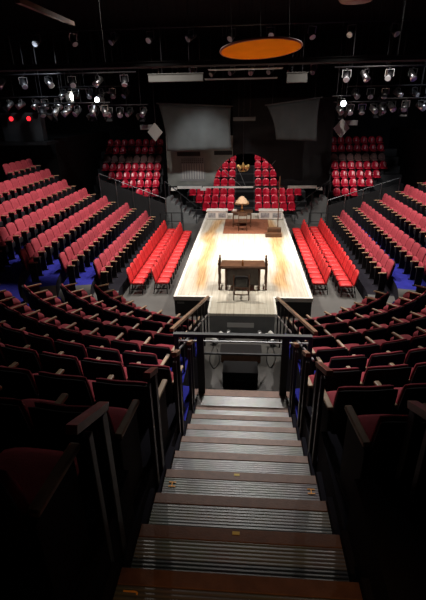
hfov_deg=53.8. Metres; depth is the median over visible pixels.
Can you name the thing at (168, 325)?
seat
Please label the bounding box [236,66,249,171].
chandelier
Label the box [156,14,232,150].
projection screen
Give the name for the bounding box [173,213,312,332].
stage platform
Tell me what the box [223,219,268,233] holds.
rug
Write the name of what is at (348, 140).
seat
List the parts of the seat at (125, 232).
backrest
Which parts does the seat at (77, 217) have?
backrest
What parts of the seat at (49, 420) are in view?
armrest, backrest, seat, armrest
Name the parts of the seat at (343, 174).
backrest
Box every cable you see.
[209,346,219,368]
[266,346,275,367]
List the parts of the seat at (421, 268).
backrest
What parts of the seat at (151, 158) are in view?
backrest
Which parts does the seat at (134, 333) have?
backrest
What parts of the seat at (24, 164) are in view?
backrest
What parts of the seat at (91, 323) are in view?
backrest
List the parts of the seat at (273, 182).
backrest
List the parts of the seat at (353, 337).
backrest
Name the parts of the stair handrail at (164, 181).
rail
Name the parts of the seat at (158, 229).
backrest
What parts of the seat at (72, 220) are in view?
backrest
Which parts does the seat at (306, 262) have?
seat, backrest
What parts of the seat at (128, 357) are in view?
backrest, armrest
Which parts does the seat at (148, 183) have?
backrest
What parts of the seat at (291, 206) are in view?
backrest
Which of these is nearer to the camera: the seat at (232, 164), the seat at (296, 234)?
the seat at (296, 234)
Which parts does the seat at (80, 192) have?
backrest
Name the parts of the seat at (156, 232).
backrest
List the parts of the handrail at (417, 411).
post, brace post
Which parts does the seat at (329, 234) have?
seat, backrest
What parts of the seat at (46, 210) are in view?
backrest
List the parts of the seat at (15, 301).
seat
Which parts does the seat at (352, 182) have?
backrest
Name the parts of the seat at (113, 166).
backrest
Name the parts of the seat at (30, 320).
backrest, armrest, seat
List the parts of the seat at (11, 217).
backrest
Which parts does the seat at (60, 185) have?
backrest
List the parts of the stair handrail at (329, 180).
rail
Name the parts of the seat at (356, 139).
backrest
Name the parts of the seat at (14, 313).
backrest, armrest, seat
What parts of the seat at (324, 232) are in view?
backrest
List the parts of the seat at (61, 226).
backrest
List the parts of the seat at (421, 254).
backrest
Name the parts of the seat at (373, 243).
backrest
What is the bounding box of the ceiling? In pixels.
[0,0,425,41]
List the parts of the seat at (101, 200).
backrest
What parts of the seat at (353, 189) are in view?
backrest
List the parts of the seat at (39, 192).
backrest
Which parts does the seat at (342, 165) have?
backrest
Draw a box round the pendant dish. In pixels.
[339,0,371,4]
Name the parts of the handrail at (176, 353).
brace post, post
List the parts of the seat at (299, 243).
seat, backrest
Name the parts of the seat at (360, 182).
backrest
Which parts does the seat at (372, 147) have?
backrest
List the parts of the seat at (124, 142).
backrest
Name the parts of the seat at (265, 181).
backrest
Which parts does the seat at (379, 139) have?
backrest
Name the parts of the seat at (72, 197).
backrest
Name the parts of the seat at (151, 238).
backrest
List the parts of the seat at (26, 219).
backrest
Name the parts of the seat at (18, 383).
armrest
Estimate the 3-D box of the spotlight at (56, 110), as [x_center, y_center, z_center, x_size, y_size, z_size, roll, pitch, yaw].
[-6.954,-8.183,18.417,0.422,0.695,0.631,14,28,30]
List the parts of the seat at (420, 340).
armrest, seat, backrest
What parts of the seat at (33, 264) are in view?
backrest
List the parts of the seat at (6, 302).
armrest, seat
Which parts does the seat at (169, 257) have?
backrest, seat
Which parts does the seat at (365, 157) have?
backrest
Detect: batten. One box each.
[205,0,277,79]
[208,0,282,70]
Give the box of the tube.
[385,0,398,75]
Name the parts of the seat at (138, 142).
backrest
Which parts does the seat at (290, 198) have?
backrest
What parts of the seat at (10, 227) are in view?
backrest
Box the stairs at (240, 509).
[101,389,374,599]
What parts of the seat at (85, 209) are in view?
backrest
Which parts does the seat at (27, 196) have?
backrest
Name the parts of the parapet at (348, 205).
rail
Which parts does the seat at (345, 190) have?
backrest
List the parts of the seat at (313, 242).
seat, backrest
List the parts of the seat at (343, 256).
seat, backrest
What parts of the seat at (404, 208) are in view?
backrest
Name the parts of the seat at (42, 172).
backrest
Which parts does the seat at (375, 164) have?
backrest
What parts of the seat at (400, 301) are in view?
seat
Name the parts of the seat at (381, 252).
backrest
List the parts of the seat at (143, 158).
backrest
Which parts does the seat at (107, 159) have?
backrest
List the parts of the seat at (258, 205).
backrest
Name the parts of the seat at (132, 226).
backrest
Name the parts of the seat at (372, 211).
backrest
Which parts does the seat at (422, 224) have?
backrest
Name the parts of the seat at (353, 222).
backrest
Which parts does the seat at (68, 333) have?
armrest, backrest, seat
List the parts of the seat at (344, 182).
backrest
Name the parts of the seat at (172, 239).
backrest, seat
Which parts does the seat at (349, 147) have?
backrest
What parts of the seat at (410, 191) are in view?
backrest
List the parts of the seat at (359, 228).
backrest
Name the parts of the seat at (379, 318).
backrest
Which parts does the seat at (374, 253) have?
backrest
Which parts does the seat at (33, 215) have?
backrest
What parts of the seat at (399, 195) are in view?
backrest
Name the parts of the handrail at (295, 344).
post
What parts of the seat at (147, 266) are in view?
backrest, seat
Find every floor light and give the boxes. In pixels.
[210,338,218,345]
[268,339,275,346]
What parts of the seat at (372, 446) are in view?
armrest, seat, backrest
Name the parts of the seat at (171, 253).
backrest, seat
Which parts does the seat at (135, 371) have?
backrest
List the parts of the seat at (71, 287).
seat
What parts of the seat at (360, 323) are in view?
backrest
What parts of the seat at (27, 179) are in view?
backrest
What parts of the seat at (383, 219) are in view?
backrest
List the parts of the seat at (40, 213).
backrest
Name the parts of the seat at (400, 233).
backrest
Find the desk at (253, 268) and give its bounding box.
[218,255,267,289]
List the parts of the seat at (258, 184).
backrest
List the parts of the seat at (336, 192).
backrest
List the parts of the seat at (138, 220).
backrest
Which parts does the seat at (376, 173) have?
backrest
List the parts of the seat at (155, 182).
backrest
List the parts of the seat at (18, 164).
backrest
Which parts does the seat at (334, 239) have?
seat, backrest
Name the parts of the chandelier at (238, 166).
suspension cord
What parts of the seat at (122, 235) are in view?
backrest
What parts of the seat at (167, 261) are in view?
backrest, seat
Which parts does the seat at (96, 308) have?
backrest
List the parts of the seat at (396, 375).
backrest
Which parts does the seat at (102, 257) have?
backrest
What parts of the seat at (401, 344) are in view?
armrest, seat, backrest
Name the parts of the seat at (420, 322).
seat, backrest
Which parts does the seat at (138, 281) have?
backrest, seat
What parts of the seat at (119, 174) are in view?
backrest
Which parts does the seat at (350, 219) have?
backrest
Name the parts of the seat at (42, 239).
backrest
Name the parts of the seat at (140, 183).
backrest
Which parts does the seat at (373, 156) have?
backrest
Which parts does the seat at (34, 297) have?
seat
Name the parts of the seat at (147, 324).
backrest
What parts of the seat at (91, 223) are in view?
backrest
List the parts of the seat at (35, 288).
seat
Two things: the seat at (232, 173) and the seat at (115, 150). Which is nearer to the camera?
the seat at (232, 173)
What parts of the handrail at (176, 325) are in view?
handrail, rail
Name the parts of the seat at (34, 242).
backrest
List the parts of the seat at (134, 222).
backrest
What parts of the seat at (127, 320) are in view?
backrest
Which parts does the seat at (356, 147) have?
backrest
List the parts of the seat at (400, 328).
seat, backrest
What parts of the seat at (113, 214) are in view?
backrest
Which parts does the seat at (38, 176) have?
backrest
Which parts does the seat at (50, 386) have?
armrest, seat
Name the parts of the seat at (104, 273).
backrest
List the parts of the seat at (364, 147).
backrest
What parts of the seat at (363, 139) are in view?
backrest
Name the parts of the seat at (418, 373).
backrest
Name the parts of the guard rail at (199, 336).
post, post, rail, rail, rail, post, post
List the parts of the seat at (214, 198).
backrest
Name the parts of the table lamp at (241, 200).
lamp shade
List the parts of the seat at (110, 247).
backrest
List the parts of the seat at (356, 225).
backrest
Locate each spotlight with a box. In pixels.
[0,78,5,89]
[0,99,13,114]
[15,98,25,109]
[18,76,27,89]
[31,98,39,109]
[32,33,41,47]
[37,105,45,117]
[41,98,51,113]
[44,75,53,88]
[47,105,59,121]
[54,98,62,109]
[59,88,67,99]
[61,105,71,116]
[65,90,79,101]
[66,99,74,108]
[67,75,75,87]
[68,32,77,46]
[72,104,81,116]
[86,88,92,99]
[86,104,96,120]
[92,74,102,87]
[94,93,104,101]
[98,87,106,96]
[100,104,108,116]
[104,106,113,121]
[108,31,118,45]
[109,87,115,98]
[116,106,123,117]
[120,73,128,87]
[121,88,129,98]
[124,106,133,116]
[136,106,146,121]
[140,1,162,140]
[145,29,154,43]
[152,68,158,73]
[185,28,196,41]
[190,67,196,72]
[209,67,216,76]
[227,27,236,41]
[228,66,236,75]
[248,66,254,75]
[266,25,274,35]
[266,65,274,74]
[287,65,295,71]
[307,24,316,39]
[310,64,317,74]
[333,6,357,137]
[336,106,347,118]
[337,97,345,106]
[342,68,351,82]
[346,23,356,37]
[346,103,354,115]
[351,88,360,99]
[358,103,365,114]
[360,68,370,82]
[367,87,374,99]
[369,103,382,117]
[378,87,389,102]
[378,102,386,114]
[384,67,394,81]
[387,100,396,112]
[389,22,399,36]
[393,87,403,96]
[397,99,410,116]
[408,67,417,81]
[409,86,418,96]
[415,99,425,110]
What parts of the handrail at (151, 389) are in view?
brace post, post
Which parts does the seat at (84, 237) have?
backrest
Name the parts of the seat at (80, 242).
backrest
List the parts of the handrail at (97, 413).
brace post, post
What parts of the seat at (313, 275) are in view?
seat, backrest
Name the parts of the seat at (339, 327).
backrest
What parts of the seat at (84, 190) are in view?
backrest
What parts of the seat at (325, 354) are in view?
seat, backrest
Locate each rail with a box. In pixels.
[14,0,74,25]
[160,213,183,230]
[173,332,312,395]
[308,213,333,226]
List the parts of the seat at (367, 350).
armrest, seat, backrest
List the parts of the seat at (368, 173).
backrest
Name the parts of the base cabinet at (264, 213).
panel, panel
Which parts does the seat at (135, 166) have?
backrest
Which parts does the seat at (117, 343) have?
backrest, seat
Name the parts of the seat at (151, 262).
backrest, seat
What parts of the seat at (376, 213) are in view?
backrest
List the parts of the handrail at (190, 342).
brace post, post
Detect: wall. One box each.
[0,32,46,136]
[0,131,109,193]
[32,30,425,193]
[165,97,335,185]
[389,127,425,190]
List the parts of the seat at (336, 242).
seat, backrest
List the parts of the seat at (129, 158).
backrest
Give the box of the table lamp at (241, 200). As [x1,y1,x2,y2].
[235,196,248,210]
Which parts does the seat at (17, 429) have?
backrest, seat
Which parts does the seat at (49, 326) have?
backrest, armrest, seat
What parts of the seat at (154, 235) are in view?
backrest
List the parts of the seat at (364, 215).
backrest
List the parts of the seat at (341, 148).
backrest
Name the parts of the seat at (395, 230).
backrest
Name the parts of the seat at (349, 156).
backrest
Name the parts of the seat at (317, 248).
seat, backrest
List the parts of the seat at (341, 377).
armrest, backrest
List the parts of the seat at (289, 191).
backrest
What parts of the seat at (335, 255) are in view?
seat, backrest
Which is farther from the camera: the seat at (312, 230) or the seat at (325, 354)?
the seat at (312, 230)
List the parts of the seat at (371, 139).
backrest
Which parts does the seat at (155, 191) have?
backrest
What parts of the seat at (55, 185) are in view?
backrest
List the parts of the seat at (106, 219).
backrest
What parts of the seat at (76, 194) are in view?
backrest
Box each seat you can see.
[0,182,15,199]
[0,192,8,201]
[0,204,15,222]
[0,215,7,226]
[0,227,20,253]
[0,239,16,259]
[0,289,20,305]
[0,296,30,325]
[0,320,27,344]
[0,325,27,347]
[0,338,7,366]
[0,362,39,399]
[0,386,65,452]
[0,442,96,599]
[1,201,22,219]
[1,344,42,373]
[2,164,19,179]
[3,180,21,196]
[4,291,12,298]
[4,303,44,330]
[5,222,28,245]
[9,162,24,175]
[9,198,28,215]
[10,178,27,194]
[13,219,35,238]
[14,161,30,174]
[16,176,33,192]
[16,196,35,212]
[18,248,43,281]
[20,160,34,172]
[20,310,60,335]
[21,215,42,234]
[22,175,39,190]
[22,283,52,309]
[23,193,41,209]
[23,243,48,269]
[25,333,56,353]
[26,159,40,171]
[28,173,44,188]
[28,393,146,502]
[29,191,46,207]
[29,212,48,230]
[29,238,54,263]
[29,290,60,313]
[34,172,49,186]
[34,369,95,405]
[35,189,52,204]
[35,209,54,227]
[36,233,58,258]
[37,316,78,340]
[38,296,71,317]
[38,351,83,375]
[39,170,53,184]
[41,187,57,202]
[42,206,59,224]
[44,169,58,182]
[44,229,64,252]
[46,185,61,199]
[48,203,64,221]
[50,225,69,247]
[50,302,84,324]
[51,183,66,197]
[53,201,70,218]
[54,339,87,360]
[56,181,70,195]
[56,222,75,242]
[58,198,74,215]
[58,252,80,283]
[59,322,99,345]
[60,283,87,305]
[61,179,75,193]
[62,219,80,239]
[63,247,85,271]
[64,196,79,212]
[65,308,100,331]
[67,289,95,309]
[68,194,83,209]
[68,216,85,235]
[70,242,91,266]
[73,192,87,206]
[73,213,89,232]
[76,238,94,261]
[76,295,106,315]
[77,190,91,204]
[78,210,93,229]
[80,357,127,380]
[81,188,95,202]
[81,234,99,256]
[82,207,97,226]
[83,314,118,336]
[83,328,123,347]
[86,230,103,252]
[86,345,122,364]
[87,205,101,222]
[88,300,119,321]
[91,202,105,219]
[91,227,107,248]
[92,375,170,450]
[93,258,113,288]
[93,284,117,302]
[95,200,108,216]
[95,223,111,244]
[98,198,112,214]
[98,253,117,277]
[100,220,115,241]
[100,289,125,306]
[102,163,108,175]
[102,196,115,212]
[103,156,110,162]
[103,249,121,272]
[103,306,134,326]
[104,217,118,237]
[104,319,139,340]
[107,139,113,151]
[107,172,114,183]
[107,244,125,267]
[108,215,122,234]
[109,163,116,171]
[109,295,135,312]
[110,333,143,353]
[111,155,117,162]
[111,212,125,231]
[112,147,118,154]
[112,240,129,262]
[114,139,120,151]
[114,209,128,228]
[115,171,121,184]
[116,163,123,175]
[116,237,132,258]
[118,155,124,162]
[118,207,130,225]
[119,147,125,153]
[119,233,135,254]
[120,300,148,316]
[121,139,127,151]
[121,179,128,188]
[121,205,133,223]
[121,311,151,329]
[122,171,129,178]
[122,350,169,366]
[123,230,138,250]
[124,163,130,170]
[124,203,135,220]
[125,155,132,167]
[126,227,141,246]
[126,267,145,294]
[126,362,185,414]
[128,139,134,146]
[128,323,156,344]
[129,179,135,186]
[129,224,144,243]
[130,171,137,178]
[130,263,148,286]
[131,163,138,175]
[132,221,145,239]
[133,155,139,162]
[133,258,150,282]
[134,147,140,154]
[135,139,141,146]
[135,218,148,236]
[135,305,162,320]
[136,179,143,187]
[136,188,142,194]
[137,254,153,278]
[138,171,144,178]
[138,215,150,233]
[139,163,145,170]
[140,155,146,162]
[140,250,155,264]
[140,337,179,371]
[141,146,147,154]
[141,213,153,231]
[141,315,165,332]
[142,139,148,145]
[143,188,150,196]
[143,211,155,228]
[143,246,158,260]
[144,179,151,186]
[145,171,152,178]
[145,243,160,261]
[146,163,153,169]
[147,155,154,162]
[148,146,154,154]
[148,240,161,257]
[149,139,155,145]
[150,236,164,249]
[151,188,158,199]
[152,179,158,187]
[152,266,169,293]
[153,171,159,178]
[153,233,166,245]
[153,310,173,323]
[154,163,160,170]
[154,262,171,284]
[154,327,187,357]
[155,155,161,162]
[155,231,168,242]
[157,139,162,145]
[157,228,170,239]
[157,258,173,278]
[159,225,171,236]
[160,253,175,277]
[161,223,173,233]
[162,250,177,273]
[163,220,175,231]
[164,246,179,265]
[164,319,195,348]
[167,242,181,261]
[169,239,182,259]
[171,236,184,254]
[172,233,185,251]
[173,314,199,331]
[174,230,187,247]
[176,227,188,245]
[178,225,189,241]
[179,222,191,235]
[189,189,195,201]
[195,195,202,208]
[197,189,203,195]
[202,202,209,216]
[203,195,210,202]
[205,188,210,195]
[211,195,217,202]
[211,202,217,207]
[212,188,218,195]
[213,178,219,185]
[219,195,225,202]
[219,202,225,207]
[220,188,226,195]
[221,170,227,177]
[221,178,227,185]
[222,161,227,169]
[227,195,233,202]
[227,202,233,212]
[228,178,234,185]
[228,188,234,195]
[229,161,235,168]
[229,169,235,177]
[255,155,260,160]
[255,161,260,168]
[255,169,260,176]
[255,178,261,186]
[255,188,261,195]
[255,195,261,202]
[255,202,261,212]
[262,161,268,168]
[262,169,268,177]
[262,178,268,186]
[263,188,269,195]
[263,195,269,202]
[263,202,269,207]
[270,169,276,177]
[270,178,276,186]
[271,188,277,195]
[271,195,277,202]
[272,202,277,207]
[278,188,284,194]
[279,195,285,202]
[280,202,286,216]
[286,188,293,195]
[286,317,314,333]
[287,195,294,202]
[288,202,294,216]
[290,323,323,349]
[292,220,304,236]
[293,222,305,238]
[294,188,301,200]
[294,224,307,241]
[295,227,308,245]
[296,230,310,250]
[297,233,311,248]
[298,332,333,359]
[299,236,313,254]
[300,239,315,261]
[301,242,316,258]
[303,246,318,268]
[304,250,320,270]
[306,254,323,278]
[306,314,335,325]
[306,342,347,374]
[306,367,361,405]
[308,258,325,283]
[309,218,321,229]
[309,262,327,287]
[311,221,323,232]
[311,267,330,294]
[312,223,325,235]
[313,226,327,237]
[314,320,346,335]
[315,228,329,242]
[316,355,367,371]
[317,231,331,245]
[317,385,397,453]
[318,234,333,251]
[320,237,335,250]
[322,240,337,254]
[324,244,340,258]
[324,310,353,322]
[324,329,361,347]
[326,248,342,265]
[328,251,345,273]
[330,256,348,280]
[331,144,337,152]
[331,161,338,169]
[332,170,338,177]
[332,178,339,186]
[332,210,345,230]
[333,187,340,201]
[333,260,351,283]
[335,265,355,291]
[335,317,368,332]
[335,403,425,511]
[336,212,347,233]
[336,340,379,358]
[338,137,344,143]
[338,144,344,152]
[338,215,350,236]
[338,269,358,297]
[338,304,368,319]
[339,153,345,160]
[339,161,346,169]
[340,170,347,177]
[340,218,352,240]
[341,178,348,186]
[341,187,348,195]
[343,220,355,243]
[345,136,351,143]
[345,223,358,247]
[346,144,352,152]
[346,153,353,160]
[346,364,411,387]
[347,161,354,169]
[348,170,355,177]
[348,226,361,250]
[348,326,386,344]
[349,178,356,186]
[350,187,357,197]
[351,230,365,254]
[351,298,380,314]
[352,351,405,370]
[353,136,359,143]
[353,202,366,222]
[353,311,387,329]
[354,144,360,152]
[354,153,361,160]
[354,233,368,258]
[355,161,362,169]
[356,170,363,177]
[357,178,364,191]
[357,237,372,263]
[358,204,369,225]
[360,136,367,143]
[360,241,376,268]
[361,144,368,151]
[361,206,372,228]
[362,153,369,160]
[362,290,389,309]
[363,161,370,169]
[364,170,372,177]
[364,209,375,231]
[364,245,380,273]
[365,336,409,352]
[366,178,373,191]
[367,211,379,234]
[368,136,375,143]
[368,249,385,278]
[369,144,376,152]
[369,305,403,324]
[370,153,377,160]
[370,214,382,238]
[370,321,408,340]
[371,161,378,169]
[372,254,389,284]
[373,170,380,183]
[373,217,386,241]
[374,193,388,212]
[374,381,425,414]
[376,136,383,143]
[376,259,395,290]
[377,144,384,152]
[377,220,390,245]
[378,153,385,165]
[379,161,387,174]
[380,196,391,216]
[381,223,395,249]
[383,299,416,318]
[384,198,395,218]
[385,227,399,253]
[386,348,425,367]
[387,200,399,220]
[389,230,404,258]
[389,315,425,336]
[389,362,425,383]
[390,332,425,353]
[391,202,403,223]
[394,234,409,262]
[394,292,425,314]
[395,185,410,202]
[395,205,408,227]
[397,238,415,268]
[399,208,412,230]
[402,243,421,273]
[403,187,414,204]
[403,284,425,312]
[404,210,417,234]
[406,311,425,328]
[407,189,419,207]
[408,213,423,238]
[408,247,425,279]
[411,191,423,210]
[412,256,425,285]
[413,217,425,242]
[413,327,425,336]
[415,193,425,213]
[418,182,425,192]
[419,226,425,247]
[420,201,425,216]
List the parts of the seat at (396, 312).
backrest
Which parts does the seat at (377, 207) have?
backrest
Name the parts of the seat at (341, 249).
seat, backrest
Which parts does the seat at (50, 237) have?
backrest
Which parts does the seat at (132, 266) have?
backrest, seat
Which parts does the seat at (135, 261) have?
backrest, seat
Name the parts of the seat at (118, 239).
backrest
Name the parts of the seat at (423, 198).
backrest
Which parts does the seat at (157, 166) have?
backrest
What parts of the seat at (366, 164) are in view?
backrest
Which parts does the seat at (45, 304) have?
seat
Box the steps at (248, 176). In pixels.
[235,165,253,212]
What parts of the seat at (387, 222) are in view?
backrest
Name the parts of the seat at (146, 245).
backrest, seat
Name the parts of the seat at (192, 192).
backrest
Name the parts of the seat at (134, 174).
backrest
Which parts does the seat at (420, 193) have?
backrest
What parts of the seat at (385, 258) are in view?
backrest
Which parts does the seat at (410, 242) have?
backrest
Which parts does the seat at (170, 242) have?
backrest, seat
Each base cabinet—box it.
[206,208,227,218]
[259,208,282,218]
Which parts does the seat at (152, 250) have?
backrest, seat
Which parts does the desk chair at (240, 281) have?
leg, backrest, leg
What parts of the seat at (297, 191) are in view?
backrest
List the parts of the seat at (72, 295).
seat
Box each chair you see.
[233,275,249,300]
[238,213,246,230]
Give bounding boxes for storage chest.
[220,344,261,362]
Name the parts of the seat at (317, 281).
seat, leg frame, backrest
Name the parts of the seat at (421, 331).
armrest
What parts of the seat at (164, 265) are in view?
backrest, seat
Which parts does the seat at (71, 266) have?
backrest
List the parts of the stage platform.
name plate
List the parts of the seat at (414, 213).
backrest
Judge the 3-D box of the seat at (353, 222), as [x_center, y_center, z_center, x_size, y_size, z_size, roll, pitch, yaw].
[5.962,-3.008,18.499,0.530,0.955,0.551,1,24,4]
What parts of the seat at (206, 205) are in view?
backrest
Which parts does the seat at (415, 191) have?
backrest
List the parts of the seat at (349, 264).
seat, backrest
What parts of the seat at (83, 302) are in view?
seat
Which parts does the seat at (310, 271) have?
seat, backrest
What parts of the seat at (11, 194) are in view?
backrest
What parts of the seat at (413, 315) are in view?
seat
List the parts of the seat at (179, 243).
backrest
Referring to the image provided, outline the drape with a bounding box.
[265,7,322,140]
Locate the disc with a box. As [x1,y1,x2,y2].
[220,0,302,59]
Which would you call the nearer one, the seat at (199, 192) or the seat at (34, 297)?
the seat at (34, 297)
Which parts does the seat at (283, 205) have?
backrest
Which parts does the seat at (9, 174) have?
backrest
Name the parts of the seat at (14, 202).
backrest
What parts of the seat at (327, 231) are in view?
backrest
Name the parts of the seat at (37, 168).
backrest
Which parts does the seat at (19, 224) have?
backrest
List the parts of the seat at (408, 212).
backrest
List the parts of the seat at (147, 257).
backrest, seat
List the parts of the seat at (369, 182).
backrest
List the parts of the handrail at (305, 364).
post, brace post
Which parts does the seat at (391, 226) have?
backrest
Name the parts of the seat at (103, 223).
backrest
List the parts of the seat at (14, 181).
backrest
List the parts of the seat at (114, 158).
backrest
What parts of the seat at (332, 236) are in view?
seat, backrest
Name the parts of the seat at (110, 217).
backrest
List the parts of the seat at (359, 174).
backrest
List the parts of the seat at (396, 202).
backrest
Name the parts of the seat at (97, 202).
backrest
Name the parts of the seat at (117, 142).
backrest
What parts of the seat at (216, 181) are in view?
backrest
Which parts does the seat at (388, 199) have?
backrest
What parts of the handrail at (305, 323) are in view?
rail, handrail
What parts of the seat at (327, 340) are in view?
backrest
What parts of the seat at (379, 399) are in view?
armrest, seat, backrest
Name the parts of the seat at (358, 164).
backrest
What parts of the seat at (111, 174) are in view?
backrest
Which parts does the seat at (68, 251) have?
backrest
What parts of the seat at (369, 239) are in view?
backrest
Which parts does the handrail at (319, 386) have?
post, brace post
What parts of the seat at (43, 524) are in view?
backrest, seat, armrest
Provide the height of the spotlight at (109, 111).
0.649 m
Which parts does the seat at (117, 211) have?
backrest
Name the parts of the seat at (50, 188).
backrest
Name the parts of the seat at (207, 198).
backrest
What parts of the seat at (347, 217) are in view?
backrest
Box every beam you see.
[0,0,425,71]
[147,6,203,82]
[168,185,325,195]
[233,0,255,120]
[286,0,307,82]
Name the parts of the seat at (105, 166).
backrest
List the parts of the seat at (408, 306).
seat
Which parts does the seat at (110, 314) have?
backrest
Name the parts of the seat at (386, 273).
backrest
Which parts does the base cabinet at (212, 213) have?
panel, panel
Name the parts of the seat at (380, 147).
backrest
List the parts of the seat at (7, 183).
backrest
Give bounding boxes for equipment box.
[222,361,257,387]
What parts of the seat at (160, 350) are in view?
backrest, seat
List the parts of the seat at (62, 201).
backrest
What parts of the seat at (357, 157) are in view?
backrest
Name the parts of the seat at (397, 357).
backrest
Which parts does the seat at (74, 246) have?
backrest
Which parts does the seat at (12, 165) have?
backrest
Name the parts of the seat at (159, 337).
backrest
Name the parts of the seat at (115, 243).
backrest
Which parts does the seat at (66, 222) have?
backrest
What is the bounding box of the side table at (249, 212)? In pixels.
[231,210,252,226]
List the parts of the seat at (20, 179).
backrest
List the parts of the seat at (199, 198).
backrest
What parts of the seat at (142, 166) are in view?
backrest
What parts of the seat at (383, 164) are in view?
backrest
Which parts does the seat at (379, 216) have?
backrest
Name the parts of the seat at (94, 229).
backrest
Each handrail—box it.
[65,401,126,566]
[143,367,164,486]
[164,181,196,223]
[170,296,208,371]
[171,349,183,432]
[187,340,194,411]
[276,297,317,375]
[289,342,298,414]
[294,180,329,223]
[297,350,310,435]
[308,361,332,466]
[394,400,425,516]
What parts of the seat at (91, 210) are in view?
backrest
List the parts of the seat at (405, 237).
backrest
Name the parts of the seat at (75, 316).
backrest, seat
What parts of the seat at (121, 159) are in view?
backrest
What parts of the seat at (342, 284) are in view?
seat, backrest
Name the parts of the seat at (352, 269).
seat, backrest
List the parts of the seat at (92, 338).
backrest, seat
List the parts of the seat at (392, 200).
backrest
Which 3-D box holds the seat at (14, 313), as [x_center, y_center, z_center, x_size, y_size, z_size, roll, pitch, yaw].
[-3.714,0.411,8.346,0.544,0.735,0.624,17,30,35]
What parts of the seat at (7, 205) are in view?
backrest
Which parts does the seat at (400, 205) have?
backrest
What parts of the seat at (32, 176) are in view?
backrest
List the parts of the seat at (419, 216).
backrest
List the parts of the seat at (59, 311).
backrest, seat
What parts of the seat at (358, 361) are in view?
backrest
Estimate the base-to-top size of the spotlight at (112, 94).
0.524 m
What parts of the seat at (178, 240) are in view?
backrest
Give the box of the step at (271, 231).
[265,227,281,236]
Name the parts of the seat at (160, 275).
backrest, seat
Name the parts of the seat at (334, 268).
seat, backrest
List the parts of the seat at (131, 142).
backrest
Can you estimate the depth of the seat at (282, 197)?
25.58 m
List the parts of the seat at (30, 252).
backrest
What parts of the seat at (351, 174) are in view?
backrest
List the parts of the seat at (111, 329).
backrest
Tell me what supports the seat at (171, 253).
on the floor at (268, 378)
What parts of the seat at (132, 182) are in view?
backrest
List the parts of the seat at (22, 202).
backrest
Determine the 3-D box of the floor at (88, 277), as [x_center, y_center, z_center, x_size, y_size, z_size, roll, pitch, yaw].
[-3.816,-1.535,16.765,1.732,0.800,11.012,1,24,4]
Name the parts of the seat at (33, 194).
backrest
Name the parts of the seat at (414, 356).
backrest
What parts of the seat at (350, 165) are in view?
backrest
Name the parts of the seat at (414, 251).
backrest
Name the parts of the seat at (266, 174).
backrest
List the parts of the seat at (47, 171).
backrest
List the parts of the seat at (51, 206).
backrest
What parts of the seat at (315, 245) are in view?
seat, backrest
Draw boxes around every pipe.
[0,0,135,75]
[0,1,64,97]
[17,0,425,32]
[27,0,109,104]
[54,2,129,87]
[60,0,85,89]
[85,0,147,105]
[86,0,110,93]
[163,4,303,60]
[332,5,355,96]
[334,0,396,102]
[335,2,425,67]
[348,0,425,86]
[386,0,425,98]
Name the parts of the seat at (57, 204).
backrest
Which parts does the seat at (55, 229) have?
backrest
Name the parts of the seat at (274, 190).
backrest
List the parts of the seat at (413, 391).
armrest, seat, backrest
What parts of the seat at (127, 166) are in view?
backrest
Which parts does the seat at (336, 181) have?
backrest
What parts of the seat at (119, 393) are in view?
backrest, armrest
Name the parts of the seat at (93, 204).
backrest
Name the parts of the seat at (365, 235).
backrest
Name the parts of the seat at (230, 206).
backrest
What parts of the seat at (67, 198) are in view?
backrest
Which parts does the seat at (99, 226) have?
backrest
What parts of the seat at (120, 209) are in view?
backrest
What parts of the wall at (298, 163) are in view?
grille frame, raised panel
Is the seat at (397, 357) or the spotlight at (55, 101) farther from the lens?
the spotlight at (55, 101)
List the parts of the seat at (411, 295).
seat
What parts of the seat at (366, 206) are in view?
backrest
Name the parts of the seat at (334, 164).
backrest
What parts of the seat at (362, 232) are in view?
backrest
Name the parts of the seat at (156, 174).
backrest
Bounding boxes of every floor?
[0,140,58,145]
[0,234,80,292]
[0,282,20,298]
[0,298,188,385]
[0,465,134,599]
[13,215,70,250]
[21,285,57,303]
[24,242,70,295]
[27,297,196,388]
[58,226,128,301]
[64,296,197,388]
[92,191,162,202]
[94,183,164,203]
[96,175,164,199]
[98,167,166,197]
[99,158,167,196]
[100,227,158,295]
[101,151,167,190]
[122,193,362,390]
[133,425,165,521]
[164,402,177,463]
[166,195,199,222]
[183,386,190,419]
[186,200,235,206]
[187,190,235,199]
[187,207,234,213]
[189,181,236,189]
[215,173,236,180]
[218,165,236,172]
[253,165,271,172]
[253,173,277,180]
[253,181,303,189]
[253,190,305,199]
[254,200,306,206]
[254,207,304,214]
[286,301,394,391]
[288,348,292,391]
[291,194,326,223]
[293,388,299,422]
[296,359,315,388]
[302,406,317,471]
[317,431,348,532]
[323,148,396,190]
[325,165,399,195]
[326,173,401,196]
[327,182,403,197]
[328,191,372,204]
[328,227,393,298]
[329,200,343,204]
[330,156,398,165]
[346,477,425,599]
[357,223,425,299]
[367,294,394,304]
[396,289,415,299]
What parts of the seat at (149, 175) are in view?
backrest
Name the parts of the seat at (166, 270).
backrest, seat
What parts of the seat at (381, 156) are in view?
backrest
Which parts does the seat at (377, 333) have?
backrest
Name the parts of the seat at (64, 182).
backrest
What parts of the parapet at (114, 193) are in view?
rail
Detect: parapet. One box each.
[98,173,167,226]
[325,177,400,226]
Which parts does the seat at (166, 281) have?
backrest, leg frame, seat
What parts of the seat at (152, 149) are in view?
backrest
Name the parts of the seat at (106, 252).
backrest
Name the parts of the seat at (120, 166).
backrest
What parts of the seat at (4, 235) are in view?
backrest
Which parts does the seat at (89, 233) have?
backrest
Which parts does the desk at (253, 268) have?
post, leg, rail, panel, leg, post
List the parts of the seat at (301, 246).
seat, backrest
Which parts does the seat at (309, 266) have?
seat, backrest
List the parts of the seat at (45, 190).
backrest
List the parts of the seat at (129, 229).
backrest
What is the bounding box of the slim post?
[277,176,280,226]

